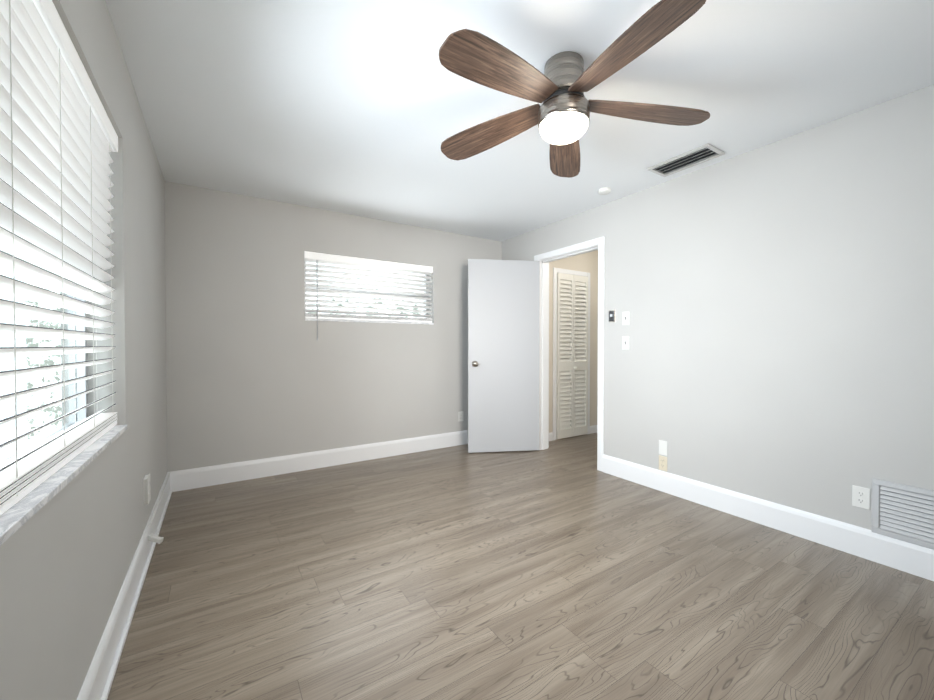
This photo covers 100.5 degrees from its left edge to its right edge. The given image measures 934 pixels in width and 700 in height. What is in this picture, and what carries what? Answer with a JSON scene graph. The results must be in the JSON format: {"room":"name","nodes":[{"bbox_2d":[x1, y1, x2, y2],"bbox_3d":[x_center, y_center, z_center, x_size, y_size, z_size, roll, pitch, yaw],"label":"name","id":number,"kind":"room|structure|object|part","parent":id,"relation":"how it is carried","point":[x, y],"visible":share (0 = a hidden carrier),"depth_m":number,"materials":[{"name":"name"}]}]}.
{"room":"empty bedroom","nodes":[
{"label":"empty bedroom","id":0,"kind":"room"},
{"bbox_2d":[0,0,166,699],"bbox_3d":[-1.014,-0.069,0.761,0.200,2.440,5.700,0,1,-33],"label":"wall","id":1,"kind":"structure","parent":0,"point":[68,551],"depth_m":1.50,"materials":[{"name":"beige paint"}]},
{"bbox_2d":[0,250,87,467],"bbox_3d":[-1.249,-0.289,1.042,0.050,1.248,1.370,0,1,-33],"label":"window","id":2,"kind":"structure","parent":1,"relation":"in","point":[81,400],"depth_m":1.55,"materials":[{"name":"clear glass"}]},
{"bbox_2d":[0,0,117,514],"bbox_3d":[-1.160,-0.291,1.099,0.081,1.243,1.368,0,1,-33],"label":"window blinds","id":3,"kind":"object","parent":2,"relation":"attached to","point":[58,139],"visible":1,"depth_m":1.06,"materials":[{"name":"white plastic"}]},
{"bbox_2d":[0,425,127,545],"bbox_3d":[-1.183,0.345,1.093,0.144,0.020,1.368,0,1,-33],"label":"window sill","id":4,"kind":"structure","parent":1,"relation":"attached to","point":[14,518],"depth_m":0.96,"materials":[{"name":"stone"}]},
{"bbox_2d":[77,471,176,699],"bbox_3d":[-0.917,1.066,0.838,0.030,0.167,5.300,0,1,-33],"label":"baseboard","id":5,"kind":"structure","parent":1,"relation":"attached to","point":[97,683],"depth_m":1.56,"materials":[{"name":"white wood"}]},
{"bbox_2d":[148,533,163,543],"bbox_3d":[-1.696,1.026,2.113,0.078,0.050,0.032,0,1,-5],"label":"door stop","id":6,"kind":"object","parent":5,"relation":"attached to","point":[154,538],"visible":0.98,"depth_m":2.10,"materials":[{"name":"white rubber"}]},
{"bbox_2d":[143,473,150,504],"bbox_3d":[-1.745,0.758,2.121,0.023,0.150,0.088,0,1,-33],"label":"electrical outlet","id":7,"kind":"object","parent":1,"relation":"attached to","point":[146,490],"visible":1,"depth_m":2.09,"materials":[{"name":"white plastic"}]},
{"bbox_2d":[165,181,501,471],"bbox_3d":[-0.959,-0.112,4.061,3.450,2.440,0.200,0,1,-33],"label":"wall","id":8,"kind":"structure","parent":0,"point":[256,369],"depth_m":3.52,"materials":[{"name":"beige paint"}]},
{"bbox_2d":[173,430,467,490],"bbox_3d":[-0.946,1.029,3.954,3.280,0.160,0.020,0,1,-33],"label":"baseboard","id":9,"kind":"structure","parent":8,"relation":"attached to","point":[200,477],"depth_m":3.61,"materials":[{"name":"white wood"}]},
{"bbox_2d":[305,262,428,317],"bbox_3d":[-1.013,-0.610,4.074,1.340,0.625,0.050,0,1,-33],"label":"window","id":10,"kind":"structure","parent":8,"relation":"in","point":[371,292],"depth_m":4.07,"materials":[{"name":"white glass"}]},
{"bbox_2d":[304,251,432,339],"bbox_3d":[-0.953,-0.507,3.980,1.338,0.826,0.081,0,1,-33],"label":"window blinds","id":11,"kind":"object","parent":10,"relation":"attached to","point":[322,258],"visible":0.85,"depth_m":3.93,"materials":[{"name":"white plastic"}]},
{"bbox_2d":[305,319,433,324],"bbox_3d":[-0.971,-0.287,4.011,1.338,0.020,0.144,0,1,-33],"label":"window sill","id":12,"kind":"structure","parent":8,"relation":"attached to","point":[334,320],"depth_m":3.91,"materials":[{"name":"stone"}]},
{"bbox_2d":[458,411,463,421],"bbox_3d":[-0.070,0.772,4.519,0.070,0.115,0.007,0,1,-33],"label":"electrical outlet","id":13,"kind":"object","parent":8,"relation":"attached to","point":[460,415],"visible":1,"depth_m":4.52,"materials":[{"name":"white plastic"}]},
{"bbox_2d":[105,0,933,241],"bbox_3d":[1.133,-1.357,2.119,5.300,0.100,5.700,0,1,-33],"label":"ceiling","id":14,"kind":"structure","parent":0,"point":[364,108],"depth_m":1.96,"materials":[{"name":"white paint"}]},
{"bbox_2d":[439,0,709,177],"bbox_3d":[0.423,-1.129,1.739,1.272,0.345,1.288,0,1,-33],"label":"ceiling fan","id":15,"kind":"object","parent":14,"relation":"hanging from","point":[559,87],"visible":1,"depth_m":1.68,"materials":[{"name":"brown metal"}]},
{"bbox_2d":[598,187,610,194],"bbox_3d":[1.132,-1.305,3.199,0.100,0.032,0.100,0,1,-33],"label":"smoke detector","id":16,"kind":"object","parent":14,"relation":"attached to","point":[604,190],"visible":1,"depth_m":3.17,"materials":[{"name":"white plastic"}]},
{"bbox_2d":[647,143,724,176],"bbox_3d":[1.508,-1.307,2.698,0.225,0.018,0.420,0,1,-33],"label":"ceiling vent","id":17,"kind":"object","parent":14,"relation":"in","point":[694,157],"visible":0.98,"depth_m":2.68,"materials":[{"name":"white metal"}]},
{"bbox_2d":[107,433,933,699],"bbox_3d":[1.133,1.183,2.152,5.300,0.100,5.700,0,1,-33],"label":"floor","id":18,"kind":"structure","parent":0,"point":[562,569],"depth_m":1.79,"materials":[{"name":"wood"}]},
{"bbox_2d":[590,425,596,433],"bbox_3d":[1.833,1.042,5.227,0.565,0.100,0.012,0,1,-33],"label":"baseboard","id":19,"kind":"structure","parent":18,"relation":"on","point":[593,429],"depth_m":5.11,"materials":[{"name":"white wood"}]},
{"bbox_2d":[502,84,933,529],"bbox_3d":[1.917,-0.094,2.637,0.140,2.440,5.300,0,1,-33],"label":"wall","id":20,"kind":"structure","parent":0,"point":[775,300],"depth_m":2.42,"materials":[{"name":"beige paint"}]},
{"bbox_2d":[468,259,539,452],"bbox_3d":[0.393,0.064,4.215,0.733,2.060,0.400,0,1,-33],"label":"door","id":21,"kind":"structure","parent":20,"relation":"in","point":[503,348],"depth_m":4.18,"materials":[{"name":"white painted wood"},{"name":"brushed nickel"}]},
{"bbox_2d":[549,432,552,440],"bbox_3d":[0.911,1.050,4.637,0.305,0.100,0.012,0,1,-33],"label":"baseboard","id":22,"kind":"structure","parent":20,"relation":"attached to","point":[550,434],"depth_m":4.70,"materials":[{"name":"white wood"}]},
{"bbox_2d":[534,236,604,470],"bbox_3d":[1.062,0.035,3.974,0.172,2.147,0.924,0,1,-33],"label":"door frame","id":23,"kind":"structure","parent":20,"relation":"attached to","point":[600,242],"depth_m":4.09,"materials":[{"name":"white wood"}]},
{"bbox_2d":[549,250,597,440],"bbox_3d":[1.458,-0.125,5.014,1.650,2.440,0.181,0,1,-33],"label":"doorway","id":24,"kind":"object","parent":20,"relation":"in","point":[587,262],"depth_m":4.87,"materials":[{"name":"beige paint"}]},
{"bbox_3d":[1.331,0.050,4.863,0.660,2.095,0.060,0,1,-33],"label":"bifold closet door","id":25,"kind":"part","parent":24,"relation":"part of","materials":[{"name":"white wood"}]},
{"bbox_2d":[609,310,614,321],"bbox_3d":[1.290,-0.303,3.470,0.014,0.108,0.068,0,1,-33],"label":"switch","id":26,"kind":"object","parent":20,"relation":"attached to","point":[611,315],"visible":1,"depth_m":3.46,"materials":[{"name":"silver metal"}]},
{"bbox_2d":[622,336,628,349],"bbox_3d":[1.365,-0.061,3.352,0.020,0.115,0.070,0,1,-33],"label":"light switch","id":27,"kind":"object","parent":20,"relation":"attached to","point":[625,342],"visible":1,"depth_m":3.35,"materials":[{"name":"white plastic"}]},
{"bbox_2d":[622,311,629,324],"bbox_3d":[1.365,-0.273,3.350,0.020,0.115,0.070,0,1,-33],"label":"light switch","id":28,"kind":"object","parent":20,"relation":"attached to","point":[625,318],"visible":1,"depth_m":3.35,"materials":[{"name":"white plastic"}]},
{"bbox_2d":[659,455,666,471],"bbox_3d":[1.553,0.899,3.082,0.007,0.115,0.070,0,1,-33],"label":"electrical outlet","id":29,"kind":"object","parent":20,"relation":"attached to","point":[663,463],"visible":1,"depth_m":3.08,"materials":[{"name":"beige plastic"}]},
{"bbox_2d":[659,440,666,455],"bbox_3d":[1.553,0.776,3.081,0.006,0.115,0.070,0,1,-33],"label":"electrical outlet","id":30,"kind":"object","parent":20,"relation":"attached to","point":[662,447],"visible":1,"depth_m":3.08,"materials":[{"name":"white plastic"}]},
{"bbox_2d":[602,454,933,580],"bbox_3d":[2.262,1.055,1.967,0.016,0.160,3.775,0,1,-33],"label":"baseboard","id":31,"kind":"structure","parent":20,"relation":"attached to","point":[901,555],"depth_m":2.39,"materials":[{"name":"white wood"}]},
{"bbox_2d":[852,485,869,509],"bbox_3d":[2.160,0.808,2.131,0.007,0.115,0.070,0,1,-33],"label":"electrical outlet","id":32,"kind":"object","parent":20,"relation":"attached to","point":[860,497],"visible":1,"depth_m":2.13,"materials":[{"name":"white plastic"}]},
{"bbox_2d":[871,478,933,549],"bbox_3d":[2.358,0.837,1.815,0.016,0.290,0.660,0,1,-33],"label":"air vent","id":33,"kind":"object","parent":20,"relation":"in","point":[903,512],"visible":1,"depth_m":2.00,"materials":[{"name":"grey metal"}]},
{"label":"outside","id":34,"kind":"structure","parent":0,"visible":0},
{"bbox_2d":[25,262,423,442],"bbox_3d":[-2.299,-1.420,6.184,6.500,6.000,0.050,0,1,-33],"label":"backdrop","id":35,"kind":"structure","parent":34,"point":[43,379],"depth_m":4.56,"materials":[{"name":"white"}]}
]}

